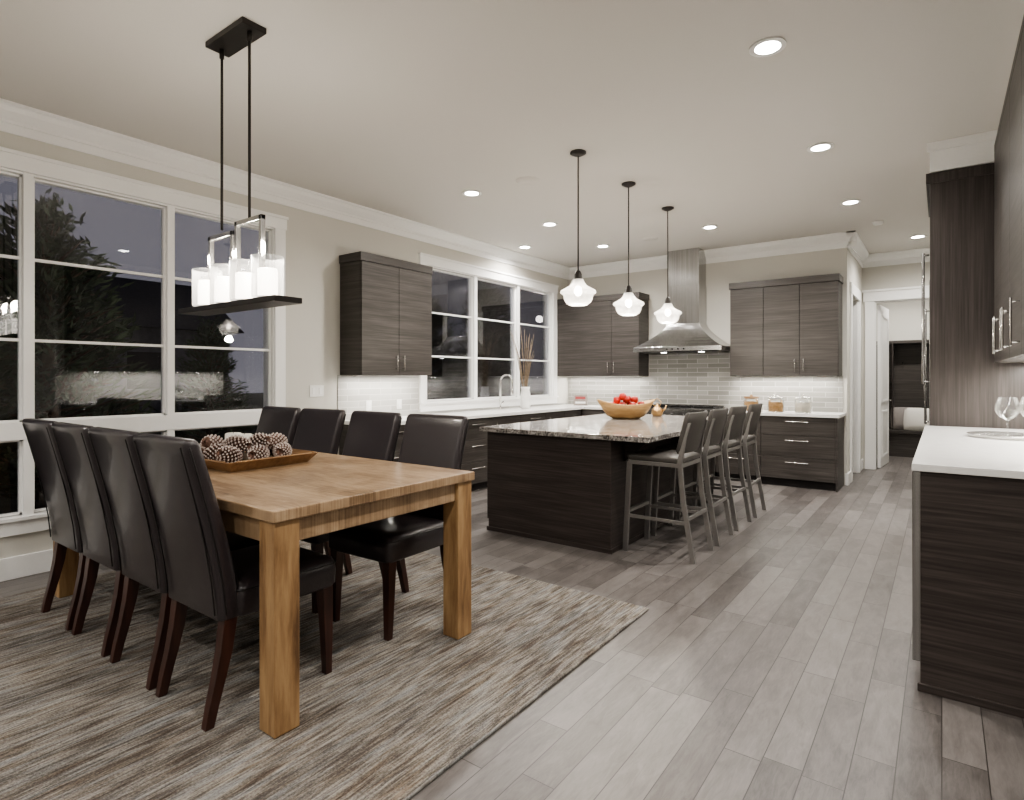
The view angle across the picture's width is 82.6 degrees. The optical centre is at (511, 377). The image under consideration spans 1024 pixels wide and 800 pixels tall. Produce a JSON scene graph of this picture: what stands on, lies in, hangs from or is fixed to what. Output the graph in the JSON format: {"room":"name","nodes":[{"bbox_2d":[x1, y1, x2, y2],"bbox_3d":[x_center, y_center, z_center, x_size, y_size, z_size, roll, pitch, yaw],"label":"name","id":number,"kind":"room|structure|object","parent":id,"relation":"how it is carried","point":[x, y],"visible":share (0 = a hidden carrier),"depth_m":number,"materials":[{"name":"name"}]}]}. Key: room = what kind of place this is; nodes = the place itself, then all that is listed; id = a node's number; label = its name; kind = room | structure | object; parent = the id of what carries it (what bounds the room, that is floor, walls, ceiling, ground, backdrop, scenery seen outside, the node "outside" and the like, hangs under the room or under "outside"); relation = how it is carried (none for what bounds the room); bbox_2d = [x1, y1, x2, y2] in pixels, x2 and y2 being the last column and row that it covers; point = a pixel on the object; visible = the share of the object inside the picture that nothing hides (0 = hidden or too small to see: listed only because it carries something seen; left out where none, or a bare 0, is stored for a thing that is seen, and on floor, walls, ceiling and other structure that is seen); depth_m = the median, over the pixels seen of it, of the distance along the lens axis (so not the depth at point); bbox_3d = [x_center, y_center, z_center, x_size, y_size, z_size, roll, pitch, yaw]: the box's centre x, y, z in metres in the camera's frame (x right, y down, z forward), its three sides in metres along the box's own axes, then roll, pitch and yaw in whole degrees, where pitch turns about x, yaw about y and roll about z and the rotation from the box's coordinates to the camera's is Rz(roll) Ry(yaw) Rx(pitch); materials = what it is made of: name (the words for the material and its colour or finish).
{"room":"dining room","nodes":[
{"label":"dining room","id":0,"kind":"room"},
{"bbox_2d":[0,131,567,558],"bbox_3d":[-2.826,-0.235,4.786,0.170,3.170,12.750,0,0,36],"label":"wall","id":1,"kind":"structure","parent":0,"point":[315,243],"depth_m":5.76,"materials":[{"name":"paint"}]},
{"bbox_2d":[0,549,79,581],"bbox_3d":[-4.116,1.275,2.879,0.018,0.150,7.850,0,0,36],"label":"baseboard","id":2,"kind":"structure","parent":1,"relation":"attached to","point":[24,565],"depth_m":3.96,"materials":[{"name":"white wood"}]},
{"bbox_2d":[0,146,288,537],"bbox_3d":[-3.083,-0.235,4.391,0.205,2.580,2.980,0,0,36],"label":"window","id":3,"kind":"structure","parent":1,"relation":"in","point":[29,169],"depth_m":4.49,"materials":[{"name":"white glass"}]},
{"bbox_2d":[0,98,569,279],"bbox_3d":[-2.716,-1.730,4.704,0.105,0.180,12.450,0,0,36],"label":"trim","id":4,"kind":"structure","parent":1,"relation":"attached to","point":[18,119],"depth_m":5.02,"materials":[{"name":"white wood"}]},
{"bbox_2d":[310,385,323,396],"bbox_3d":[-1.949,0.130,5.823,0.010,0.114,0.160,0,0,36],"label":"light switch","id":5,"kind":"object","parent":1,"relation":"attached to","point":[315,390],"visible":1,"depth_m":5.82,"materials":[{"name":"white plastic"}]},
{"bbox_2d":[339,251,432,374],"bbox_3d":[-1.333,-0.650,6.338,0.388,1.240,1.024,0,0,36],"label":"upper cabinet","id":6,"kind":"object","parent":1,"relation":"attached to","point":[386,302],"visible":0.99,"depth_m":6.09,"materials":[{"name":"brown wood"}]},
{"bbox_2d":[353,375,418,376],"bbox_3d":[-1.354,-0.022,6.353,0.050,0.012,0.900,0,0,36],"label":"under-cabinet light","id":7,"kind":"object","parent":6,"relation":"attached to","point":[353,375],"visible":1,"depth_m":6.32,"materials":[{"name":"white plastic"}]},
{"bbox_2d":[337,375,567,418],"bbox_3d":[-0.434,0.203,7.879,0.009,0.462,4.608,0,0,36],"label":"backsplash","id":8,"kind":"structure","parent":1,"relation":"attached to","point":[353,392],"depth_m":6.49,"materials":[{"name":"white tile"}]},
{"bbox_2d":[366,400,371,410],"bbox_3d":[-1.555,0.300,6.340,0.010,0.114,0.075,0,0,36],"label":"power outlet","id":9,"kind":"object","parent":8,"relation":"attached to","point":[368,402],"visible":1,"depth_m":6.34,"materials":[{"name":"white plastic"}]},
{"bbox_2d":[397,399,401,408],"bbox_3d":[-1.294,0.300,6.694,0.010,0.114,0.075,0,0,36],"label":"power outlet","id":10,"kind":"object","parent":8,"relation":"attached to","point":[399,401],"visible":1,"depth_m":6.69,"materials":[{"name":"white plastic"}]},
{"bbox_2d":[418,252,558,411],"bbox_3d":[-0.244,-0.545,8.243,0.205,1.900,3.110,0,0,36],"label":"window","id":11,"kind":"structure","parent":1,"relation":"in","point":[476,310],"depth_m":8.06,"materials":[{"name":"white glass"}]},
{"bbox_2d":[0,0,1023,266],"bbox_3d":[1.717,-1.880,4.014,8.400,0.120,16.900,0,0,36],"label":"ceiling","id":12,"kind":"structure","parent":0,"point":[401,108],"depth_m":3.77,"materials":[{"name":"paint"}]},
{"bbox_2d":[179,16,301,315],"bbox_3d":[-1.465,-1.093,3.093,0.970,1.455,0.152,0,0,36],"label":"linear chandelier","id":13,"kind":"object","parent":12,"relation":"hanging from","point":[235,292],"visible":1,"depth_m":3.05,"materials":[{"name":"brown metal"}]},
{"bbox_2d":[462,190,480,196],"bbox_3d":[-0.395,-1.816,5.733,0.190,0.006,0.190,0,0,36],"label":"recessed light","id":14,"kind":"object","parent":12,"relation":"in","point":[472,193],"visible":1,"depth_m":5.73,"materials":[{"name":"white plastic"}]},
{"bbox_2d":[518,245,531,248],"bbox_3d":[0.178,-1.816,8.094,0.190,0.006,0.190,0,0,36],"label":"recessed light","id":15,"kind":"object","parent":12,"relation":"in","point":[523,246],"visible":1,"depth_m":8.10,"materials":[{"name":"white plastic"}]},
{"bbox_2d":[516,176,538,183],"bbox_3d":[0.140,-1.817,5.363,0.210,0.004,0.210,0,0,36],"label":"ceiling speaker","id":16,"kind":"object","parent":12,"relation":"in","point":[526,179],"depth_m":5.36},
{"bbox_2d":[542,222,557,226],"bbox_3d":[0.446,-1.816,6.890,0.190,0.006,0.190,0,0,36],"label":"recessed light","id":17,"kind":"object","parent":12,"relation":"in","point":[547,224],"visible":1,"depth_m":6.89,"materials":[{"name":"white plastic"}]},
{"bbox_2d":[560,149,595,305],"bbox_3d":[0.533,-1.201,4.700,0.290,1.238,0.290,0,0,36],"label":"pendant light","id":18,"kind":"object","parent":12,"relation":"hanging from","point":[578,293],"visible":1,"depth_m":4.65,"materials":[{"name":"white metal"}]},
{"bbox_2d":[596,244,609,247],"bbox_3d":[1.252,-1.816,8.034,0.190,0.006,0.190,0,0,36],"label":"recessed light","id":19,"kind":"object","parent":12,"relation":"in","point":[602,245],"visible":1,"depth_m":8.04,"materials":[{"name":"white plastic"}]},
{"bbox_2d":[613,181,643,315],"bbox_3d":[1.091,-1.201,5.457,0.290,1.238,0.290,0,0,36],"label":"pendant light","id":20,"kind":"object","parent":12,"relation":"hanging from","point":[628,305],"visible":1,"depth_m":5.40,"materials":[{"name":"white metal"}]},
{"bbox_2d":[642,237,657,240],"bbox_3d":[1.802,-1.817,7.617,0.210,0.004,0.210,0,0,36],"label":"ceiling speaker","id":21,"kind":"object","parent":12,"relation":"in","point":[646,238],"depth_m":7.58},
{"bbox_2d":[654,206,681,323],"bbox_3d":[1.667,-1.201,6.238,0.290,1.238,0.290,0,0,36],"label":"pendant light","id":22,"kind":"object","parent":12,"relation":"hanging from","point":[667,314],"visible":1,"depth_m":6.18,"materials":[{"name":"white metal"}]},
{"bbox_2d":[702,225,717,229],"bbox_3d":[2.385,-1.816,7.026,0.190,0.006,0.190,0,0,36],"label":"recessed light","id":23,"kind":"object","parent":12,"relation":"in","point":[707,227],"visible":1,"depth_m":7.02,"materials":[{"name":"white plastic"}]},
{"bbox_2d":[749,37,786,56],"bbox_3d":[1.404,-1.816,3.202,0.190,0.006,0.190,0,0,36],"label":"recessed light","id":24,"kind":"object","parent":12,"relation":"in","point":[769,46],"visible":1,"depth_m":3.20,"materials":[{"name":"white plastic"}]},
{"bbox_2d":[807,142,833,152],"bbox_3d":[2.430,-1.816,4.594,0.190,0.006,0.190,0,0,36],"label":"recessed light","id":25,"kind":"object","parent":12,"relation":"in","point":[825,146],"visible":1,"depth_m":4.59,"materials":[{"name":"white plastic"}]},
{"bbox_2d":[840,199,860,204],"bbox_3d":[3.501,-1.816,6.029,0.190,0.006,0.190,0,0,36],"label":"recessed light","id":26,"kind":"object","parent":12,"relation":"in","point":[853,201],"visible":1,"depth_m":6.02,"materials":[{"name":"white plastic"}]},
{"bbox_2d":[872,221,883,225],"bbox_3d":[4.264,-1.804,6.795,0.120,0.030,0.120,0,0,36],"label":"smoke detector","id":27,"kind":"object","parent":12,"relation":"attached to","point":[875,223],"visible":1,"depth_m":6.76,"materials":[{"name":"white plastic"}]},
{"bbox_2d":[909,235,926,238],"bbox_3d":[5.217,-1.816,7.497,0.190,0.006,0.190,0,0,36],"label":"recessed light","id":28,"kind":"object","parent":12,"relation":"in","point":[915,236],"visible":1,"depth_m":7.48,"materials":[{"name":"white plastic"}]},
{"bbox_2d":[927,130,997,172],"bbox_3d":[3.156,-1.708,3.804,0.745,0.225,3.630,0,0,36],"label":"trim","id":29,"kind":"structure","parent":12,"relation":"attached to","point":[974,149],"depth_m":4.40,"materials":[{"name":"white wood"}]},
{"bbox_2d":[0,455,1023,799],"bbox_3d":[1.717,1.400,4.014,8.400,0.100,16.900,0,0,36],"label":"floor","id":30,"kind":"structure","parent":0,"point":[778,663],"depth_m":2.58,"materials":[{"name":"grey wood"}]},
{"bbox_2d":[0,540,648,799],"bbox_3d":[-1.387,1.343,3.166,3.250,0.013,2.950,0,0,36],"label":"area rug","id":31,"kind":"object","parent":30,"relation":"on","point":[389,718],"visible":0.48,"depth_m":2.49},
{"bbox_2d":[22,418,144,630],"bbox_3d":[-2.372,0.781,3.406,0.496,1.109,0.674,0,0,36],"label":"dining chair","id":32,"kind":"object","parent":31,"relation":"on","point":[39,433],"visible":0.54,"depth_m":3.18,"materials":[{"name":"leather"}]},
{"bbox_2d":[51,422,213,656],"bbox_3d":[-1.977,0.781,3.115,0.496,1.109,0.674,0,0,36],"label":"dining chair","id":33,"kind":"object","parent":31,"relation":"on","point":[73,441],"visible":0.59,"depth_m":2.88,"materials":[{"name":"leather"}]},
{"bbox_2d":[88,427,258,689],"bbox_3d":[-1.575,0.781,2.818,0.496,1.109,0.674,0,0,36],"label":"dining chair","id":34,"kind":"object","parent":31,"relation":"on","point":[118,462],"visible":0.56,"depth_m":2.59,"materials":[{"name":"leather"}]},
{"bbox_2d":[133,433,336,731],"bbox_3d":[-1.181,0.781,2.527,0.496,1.109,0.674,0,0,36],"label":"dining chair","id":35,"kind":"object","parent":31,"relation":"on","point":[204,575],"visible":0.94,"depth_m":2.30,"materials":[{"name":"leather"}]},
{"bbox_2d":[53,452,474,738],"bbox_3d":[-1.520,0.913,3.323,2.450,0.846,1.145,0,0,36],"label":"dining table","id":36,"kind":"object","parent":31,"relation":"on","point":[278,507],"visible":0.55,"depth_m":2.50,"materials":[{"name":"brown wood"}]},
{"bbox_2d":[205,449,317,471],"bbox_3d":[-1.546,0.459,3.363,0.638,0.059,0.558,0,0,34],"label":"serving tray","id":37,"kind":"object","parent":36,"relation":"on","point":[297,456],"visible":0.47,"depth_m":3.14,"materials":[{"name":"brown wood"}]},
{"bbox_2d":[203,444,225,460],"bbox_3d":[-1.636,0.418,3.228,0.154,0.110,0.104,0,0,-9],"label":"pine cone","id":38,"kind":"object","parent":37,"relation":"on","point":[209,453],"visible":0.44,"depth_m":3.20,"materials":[{"name":"brown plant"}]},
{"bbox_2d":[201,434,224,449],"bbox_3d":[-1.690,0.369,3.295,0.105,0.107,0.155,0,0,-1],"label":"pine cone","id":39,"kind":"object","parent":38,"relation":"on","point":[207,441],"visible":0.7,"depth_m":3.24,"materials":[{"name":"brown plant"}]},
{"bbox_2d":[215,445,242,462],"bbox_3d":[-1.526,0.418,3.150,0.104,0.111,0.154,0,0,19],"label":"pine cone","id":40,"kind":"object","parent":37,"relation":"on","point":[227,454],"visible":0.94,"depth_m":3.12,"materials":[{"name":"brown plant"}]},
{"bbox_2d":[224,435,251,452],"bbox_3d":[-1.525,0.368,3.241,0.156,0.104,0.104,0,0,9],"label":"pine cone","id":41,"kind":"object","parent":40,"relation":"on","point":[242,443],"visible":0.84,"depth_m":3.22,"materials":[{"name":"brown plant"}]},
{"bbox_2d":[225,431,241,438],"bbox_3d":[-1.642,0.393,3.435,0.090,0.160,0.090,0,0,36],"label":"pillar candle","id":42,"kind":"object","parent":37,"relation":"on","point":[233,433],"visible":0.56,"depth_m":3.40,"materials":[{"name":"wax"}]},
{"bbox_2d":[236,432,252,460],"bbox_3d":[-1.546,0.393,3.363,0.090,0.160,0.090,0,0,36],"label":"pillar candle","id":43,"kind":"object","parent":37,"relation":"on","point":[244,434],"visible":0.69,"depth_m":3.33,"materials":[{"name":"wax"}]},
{"bbox_2d":[247,444,269,459],"bbox_3d":[-1.408,0.422,3.239,0.106,0.104,0.155,0,0,-2],"label":"pine cone","id":44,"kind":"object","parent":37,"relation":"on","point":[258,451],"visible":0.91,"depth_m":3.20,"materials":[{"name":"brown plant"}]},
{"bbox_2d":[247,432,271,447],"bbox_3d":[-1.443,0.364,3.317,0.155,0.109,0.105,0,0,11],"label":"pine cone","id":45,"kind":"object","parent":44,"relation":"on","point":[257,439],"visible":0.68,"depth_m":3.29,"materials":[{"name":"brown plant"}]},
{"bbox_2d":[273,442,291,456],"bbox_3d":[-1.324,0.421,3.365,0.105,0.105,0.156,0,0,-13],"label":"pine cone","id":46,"kind":"object","parent":37,"relation":"on","point":[282,449],"visible":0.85,"depth_m":3.32,"materials":[{"name":"brown plant"}]},
{"bbox_2d":[267,432,287,449],"bbox_3d":[-1.373,0.368,3.384,0.105,0.104,0.156,0,0,20],"label":"pine cone","id":47,"kind":"object","parent":46,"relation":"on","point":[276,438],"visible":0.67,"depth_m":3.35,"materials":[{"name":"brown plant"}]},
{"bbox_2d":[256,406,300,446],"bbox_3d":[-1.993,0.781,4.341,0.496,1.109,0.674,0,0,36],"label":"dining chair","id":48,"kind":"object","parent":31,"relation":"on","point":[273,419],"visible":0.16,"depth_m":4.51,"materials":[{"name":"leather"}]},
{"bbox_2d":[292,408,345,555],"bbox_3d":[-1.559,0.781,4.021,0.496,1.109,0.674,0,0,35],"label":"dining chair","id":49,"kind":"object","parent":31,"relation":"on","point":[318,430],"visible":0.21,"depth_m":4.18,"materials":[{"name":"leather"}]},
{"bbox_2d":[301,410,401,613],"bbox_3d":[-1.099,0.781,3.682,0.496,1.109,0.674,0,0,37],"label":"dining chair","id":50,"kind":"object","parent":31,"relation":"on","point":[370,434],"visible":0.26,"depth_m":3.82,"materials":[{"name":"leather"}]},
{"bbox_2d":[328,413,468,640],"bbox_3d":[-0.634,0.781,3.339,0.496,1.109,0.674,0,0,34],"label":"dining chair","id":51,"kind":"object","parent":31,"relation":"on","point":[434,440],"visible":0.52,"depth_m":3.21,"materials":[{"name":"leather"}]},
{"bbox_2d":[339,409,580,490],"bbox_3d":[-0.354,0.913,7.455,0.638,0.874,3.980,0,0,36],"label":"base cabinet","id":52,"kind":"object","parent":30,"relation":"on","point":[474,458],"visible":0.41,"depth_m":6.96,"materials":[{"name":"brown wood"}]},
{"bbox_2d":[344,404,845,424],"bbox_3d":[1.196,0.455,6.677,4.058,0.038,4.628,0,0,36],"label":"countertop","id":53,"kind":"structure","parent":52,"relation":"on","point":[564,407],"depth_m":7.37,"materials":[{"name":"white stone"}]},
{"bbox_2d":[498,374,513,409],"bbox_3d":[-0.069,0.188,7.968,0.248,0.493,0.101,0,0,36],"label":"kitchen faucet","id":54,"kind":"object","parent":53,"relation":"on","point":[503,375],"visible":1,"depth_m":7.98,"materials":[{"name":"silver metal"}]},
{"bbox_2d":[511,327,533,408],"bbox_3d":[0.156,-0.136,8.220,0.322,1.142,0.337,0,0,36],"label":"vase","id":55,"kind":"object","parent":53,"relation":"on","point":[525,401],"visible":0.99,"depth_m":8.18,"materials":[{"name":"white ceramic"}]},
{"bbox_2d":[574,395,586,404],"bbox_3d":[1.093,0.350,9.279,0.220,0.170,0.063,0,0,16],"label":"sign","id":56,"kind":"object","parent":53,"relation":"on","point":[578,399],"visible":1,"depth_m":9.25,"materials":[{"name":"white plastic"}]},
{"bbox_2d":[744,395,758,410],"bbox_3d":[3.151,0.326,7.678,0.190,0.218,0.190,0,0,36],"label":"glass canister","id":57,"kind":"object","parent":53,"relation":"on","point":[747,403],"visible":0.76,"depth_m":7.63,"materials":[{"name":"clear glass"}]},
{"bbox_2d":[768,395,783,411],"bbox_3d":[3.393,0.326,7.500,0.190,0.218,0.190,0,0,36],"label":"glass canister","id":58,"kind":"object","parent":53,"relation":"on","point":[772,406],"visible":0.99,"depth_m":7.44,"materials":[{"name":"clear glass"}]},
{"bbox_2d":[795,395,811,412],"bbox_3d":[3.650,0.326,7.310,0.190,0.218,0.190,0,0,36],"label":"glass canister","id":59,"kind":"object","parent":53,"relation":"on","point":[802,407],"visible":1,"depth_m":7.25,"materials":[{"name":"clear glass"}]},
{"bbox_2d":[479,414,710,553],"bbox_3d":[1.121,0.892,5.758,1.590,0.916,2.600,0,0,36],"label":"kitchen island","id":60,"kind":"object","parent":30,"relation":"on","point":[562,481],"visible":0.75,"depth_m":4.83,"materials":[{"name":"brown wood"}]},
{"bbox_2d":[597,399,654,418],"bbox_3d":[1.223,0.330,6.232,0.625,0.206,0.390,0,0,0],"label":"wooden dough bowl","id":61,"kind":"object","parent":60,"relation":"on","point":[616,411],"visible":0.95,"depth_m":6.11,"materials":[{"name":"brown wood"}]},
{"bbox_2d":[609,393,644,404],"bbox_3d":[1.228,0.240,6.242,0.392,0.185,0.182,0,0,0],"label":"apples","id":62,"kind":"object","parent":61,"relation":"in","point":[628,400],"visible":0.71,"depth_m":6.21,"materials":[{"name":"red food"}]},
{"bbox_2d":[622,410,713,563],"bbox_3d":[1.223,0.802,4.565,0.575,1.095,0.440,0,0,36],"label":"bar stool","id":63,"kind":"object","parent":30,"relation":"on","point":[691,438],"visible":1,"depth_m":4.47,"materials":[{"name":"metal"}]},
{"bbox_2d":[646,404,724,476],"bbox_3d":[2.415,0.868,8.204,0.990,0.965,0.687,0,0,36],"label":"range","id":64,"kind":"object","parent":30,"relation":"on","point":[671,409],"visible":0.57,"depth_m":8.01,"materials":[{"name":"metal"}]},
{"bbox_2d":[651,398,666,415],"bbox_3d":[1.677,0.331,6.665,0.164,0.205,0.130,0,0,4],"label":"teapot","id":65,"kind":"object","parent":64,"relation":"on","point":[657,410],"visible":0.98,"depth_m":6.62,"materials":[{"name":"metal"}]},
{"bbox_2d":[651,408,733,546],"bbox_3d":[1.549,0.802,5.008,0.575,1.095,0.440,0,0,35],"label":"bar stool","id":66,"kind":"object","parent":30,"relation":"on","point":[717,418],"visible":0.86,"depth_m":4.91,"materials":[{"name":"metal"}]},
{"bbox_2d":[581,409,843,491],"bbox_3d":[2.381,0.913,8.300,4.038,0.874,0.608,0,0,36],"label":"base cabinet","id":67,"kind":"object","parent":30,"relation":"on","point":[803,452],"visible":0.56,"depth_m":7.17,"materials":[{"name":"brown wood"}]},
{"bbox_2d":[675,405,751,530],"bbox_3d":[1.893,0.802,5.474,0.575,1.095,0.440,0,0,37],"label":"bar stool","id":68,"kind":"object","parent":30,"relation":"on","point":[734,426],"visible":0.7,"depth_m":5.30,"materials":[{"name":"metal"}]},
{"bbox_2d":[697,403,765,517],"bbox_3d":[2.244,0.802,5.949,0.575,1.095,0.440,0,0,34],"label":"bar stool","id":69,"kind":"object","parent":30,"relation":"on","point":[754,411],"visible":0.67,"depth_m":5.76,"materials":[{"name":"metal"}]},
{"bbox_2d":[876,340,928,457],"bbox_3d":[6.900,0.350,10.033,1.800,2.000,0.440,0,0,36],"label":"locker","id":70,"kind":"object","parent":30,"relation":"on","point":[906,388],"visible":0.2,"depth_m":10.18,"materials":[{"name":"brown wood"}]},
{"bbox_2d":[891,407,911,429],"bbox_3d":[6.811,0.701,10.123,0.400,0.388,0.178,0,0,32],"label":"throw pillow","id":71,"kind":"object","parent":70,"relation":"on","point":[898,414],"visible":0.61,"depth_m":10.12,"materials":[{"name":"beige fabric"}]},
{"bbox_2d":[903,408,928,430],"bbox_3d":[6.894,0.701,9.912,0.400,0.388,0.178,0,0,43],"label":"throw pillow","id":72,"kind":"object","parent":70,"relation":"on","point":[913,417],"visible":0.73,"depth_m":9.89,"materials":[{"name":"fabric"}]},
{"bbox_2d":[912,425,1023,717],"bbox_3d":[2.777,0.860,3.304,0.760,0.981,2.505,0,0,36],"label":"bar cabinet","id":73,"kind":"object","parent":30,"relation":"on","point":[968,491],"visible":0.99,"depth_m":2.43,"materials":[{"name":"brown wood"}]},
{"bbox_2d":[966,431,1023,440],"bbox_3d":[3.067,0.357,3.603,0.410,0.022,0.410,0,0,36],"label":"round metal tray","id":74,"kind":"object","parent":73,"relation":"on","point":[1000,435],"visible":0.99,"depth_m":3.67,"materials":[{"name":"silver metal"}]},
{"bbox_2d":[995,397,1020,435],"bbox_3d":[2.999,0.239,3.529,0.120,0.245,0.120,0,0,36],"label":"wine glass","id":75,"kind":"object","parent":74,"relation":"on","point":[997,403],"visible":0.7,"depth_m":3.54,"materials":[{"name":"clear glass"}]},
{"bbox_2d":[1020,397,1023,436],"bbox_3d":[3.167,0.239,3.554,0.120,0.245,0.120,0,0,36],"label":"wine glass","id":76,"kind":"object","parent":74,"relation":"on","point":[1022,398],"visible":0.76,"depth_m":3.61,"materials":[{"name":"clear glass"}]},
{"bbox_2d":[922,163,1023,428],"bbox_3d":[3.863,-0.120,4.799,0.786,2.940,1.170,0,0,36],"label":"tall cabinet","id":77,"kind":"object","parent":30,"relation":"on","point":[965,382],"visible":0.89,"depth_m":4.41,"materials":[{"name":"brown wood"}]},
{"bbox_2d":[568,248,848,484],"bbox_3d":[2.619,-0.235,8.599,4.070,3.170,0.150,0,0,36],"label":"wall","id":78,"kind":"structure","parent":0,"point":[719,275],"depth_m":8.11,"materials":[{"name":"paint"}]},
{"bbox_2d":[557,292,648,375],"bbox_3d":[1.398,-0.650,9.156,1.440,1.240,0.398,0,0,36],"label":"upper cabinet","id":79,"kind":"object","parent":78,"relation":"attached to","point":[593,339],"visible":0.98,"depth_m":8.97,"materials":[{"name":"brown wood"}]},
{"bbox_2d":[567,376,641,376],"bbox_3d":[1.435,-0.022,9.192,1.300,0.012,0.050,0,0,36],"label":"under-cabinet light","id":80,"kind":"object","parent":79,"relation":"attached to","point":[567,376],"visible":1,"depth_m":9.15,"materials":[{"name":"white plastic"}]},
{"bbox_2d":[633,247,729,353],"bbox_3d":[2.420,-1.091,8.245,1.250,1.458,0.630,0,0,36],"label":"range hood","id":81,"kind":"object","parent":78,"relation":"attached to","point":[687,289],"visible":0.98,"depth_m":8.20,"materials":[{"name":"metal"}]},
{"bbox_2d":[568,352,842,411],"bbox_3d":[2.559,-0.008,8.543,4.019,0.884,0.009,0,0,36],"label":"backsplash","id":82,"kind":"structure","parent":78,"relation":"attached to","point":[673,378],"depth_m":8.38,"materials":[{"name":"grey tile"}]},
{"bbox_2d":[568,230,856,279],"bbox_3d":[2.585,-1.730,8.465,4.175,0.180,0.105,0,0,36],"label":"trim","id":83,"kind":"structure","parent":78,"relation":"attached to","point":[833,240],"depth_m":8.04,"materials":[{"name":"white paint"}]},
{"bbox_2d":[729,273,842,375],"bbox_3d":[3.537,-0.650,7.578,1.304,1.240,0.398,0,0,36],"label":"upper cabinet","id":84,"kind":"object","parent":78,"relation":"attached to","point":[792,326],"visible":1,"depth_m":7.41,"materials":[{"name":"brown wood"}]},
{"bbox_2d":[736,376,835,376],"bbox_3d":[3.560,-0.022,7.625,1.200,0.012,0.050,0,0,36],"label":"under-cabinet light","id":85,"kind":"object","parent":84,"relation":"attached to","point":[736,376],"visible":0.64,"depth_m":7.59,"materials":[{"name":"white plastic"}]},
{"bbox_2d":[845,473,848,485],"bbox_3d":[4.206,1.275,7.324,0.038,0.150,0.018,0,0,36],"label":"baseboard","id":86,"kind":"structure","parent":78,"relation":"attached to","point":[846,474],"depth_m":7.32,"materials":[{"name":"white wood"}]},
{"bbox_2d":[849,251,861,470],"bbox_3d":[4.709,-0.235,8.114,0.130,3.170,1.550,0,0,36],"label":"wall","id":87,"kind":"structure","parent":0,"point":[855,270],"depth_m":7.96,"materials":[{"name":"paint"}]},
{"bbox_2d":[850,282,860,481],"bbox_3d":[4.645,0.055,8.006,0.156,2.590,1.100,0,0,36],"label":"trim","id":88,"kind":"structure","parent":87,"relation":"attached to","point":[855,306],"depth_m":8.31,"materials":[{"name":"white wood"}]},
{"bbox_2d":[846,230,868,267],"bbox_3d":[4.728,-1.730,7.941,0.105,0.180,1.805,0,0,36],"label":"trim","id":89,"kind":"structure","parent":87,"relation":"attached to","point":[860,253],"depth_m":7.90,"materials":[{"name":"white wood"}]},
{"bbox_2d":[862,262,929,468],"bbox_3d":[5.332,-0.235,8.698,3.060,3.170,0.130,0,0,36],"label":"wall","id":90,"kind":"structure","parent":0,"point":[901,275],"depth_m":8.54,"materials":[{"name":"paint"}]},
{"bbox_2d":[877,305,891,467],"bbox_3d":[5.740,0.125,9.011,0.148,2.430,0.800,0,0,40],"label":"door","id":91,"kind":"structure","parent":90,"relation":"in","point":[883,400],"depth_m":8.83,"materials":[{"name":"white wood"}]},
{"bbox_2d":[862,285,928,469],"bbox_3d":[5.747,0.025,8.364,1.235,2.650,0.175,0,0,36],"label":"trim","id":92,"kind":"structure","parent":90,"relation":"attached to","point":[906,293],"depth_m":8.61,"materials":[{"name":"white wood"}]},
{"bbox_2d":[863,247,929,267],"bbox_3d":[5.842,-1.730,8.176,1.620,0.180,0.105,0,0,36],"label":"trim","id":93,"kind":"structure","parent":90,"relation":"attached to","point":[912,255],"depth_m":8.40,"materials":[{"name":"white wood"}]},
{"bbox_2d":[876,300,928,340],"bbox_3d":[6.300,-0.235,9.506,2.460,3.170,2.320,0,0,36],"label":"wall","id":94,"kind":"structure","parent":0,"point":[905,318],"depth_m":10.29,"materials":[{"name":"paint"}]},
{"bbox_3d":[4.031,-0.235,2.215,2.540,3.170,16.750,0,0,36],"label":"wall","id":95,"kind":"structure","parent":0,"visible":0},
{"bbox_2d":[992,16,1023,362],"bbox_3d":[2.941,-0.910,3.210,0.386,1.600,2.442,0,0,36],"label":"upper cabinet","id":96,"kind":"object","parent":95,"relation":"attached to","point":[1008,318],"visible":1,"depth_m":3.27,"materials":[{"name":"brown wood"}]},
{"label":"outside","id":97,"kind":"structure","parent":0,"visible":0},
{"bbox_2d":[0,393,262,513],"bbox_3d":[-20.346,1.750,27.424,54.700,0.200,100.000,0,0,36],"label":"ground","id":98,"kind":"structure","parent":97,"point":[7,505],"depth_m":17.65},
{"bbox_2d":[0,223,59,493],"bbox_3d":[-6.150,-0.655,5.590,2.946,4.616,2.850,0,0,-16],"label":"tree","id":99,"kind":"object","parent":98,"relation":"on","point":[5,330],"visible":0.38,"depth_m":6.09,"materials":[{"name":"green plant"}]},
{"bbox_2d":[7,275,136,415],"bbox_3d":[-8.168,-0.194,10.918,2.280,3.693,2.357,0,0,-32],"label":"tree","id":100,"kind":"object","parent":98,"relation":"on","point":[109,377],"visible":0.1,"depth_m":10.87,"materials":[{"name":"green plant"}]},
{"bbox_2d":[0,188,160,508],"bbox_3d":[-5.429,-0.323,6.789,2.650,3.954,2.643,0,0,36],"label":"tree","id":101,"kind":"object","parent":98,"relation":"on","point":[52,321],"visible":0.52,"depth_m":6.67,"materials":[{"name":"green plant"}]},
{"bbox_2d":[0,263,243,414],"bbox_3d":[-15.460,-1.000,19.474,6.800,5.300,9.800,0,0,36],"label":"neighboring house","id":102,"kind":"structure","parent":98,"relation":"on","point":[143,297],"depth_m":19.81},
{"bbox_2d":[153,315,256,443],"bbox_3d":[-5.677,0.221,10.830,1.767,2.862,1.827,0,0,17],"label":"tree","id":103,"kind":"object","parent":98,"relation":"on","point":[196,376],"visible":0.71,"depth_m":10.73,"materials":[{"name":"green plant"}]}
]}

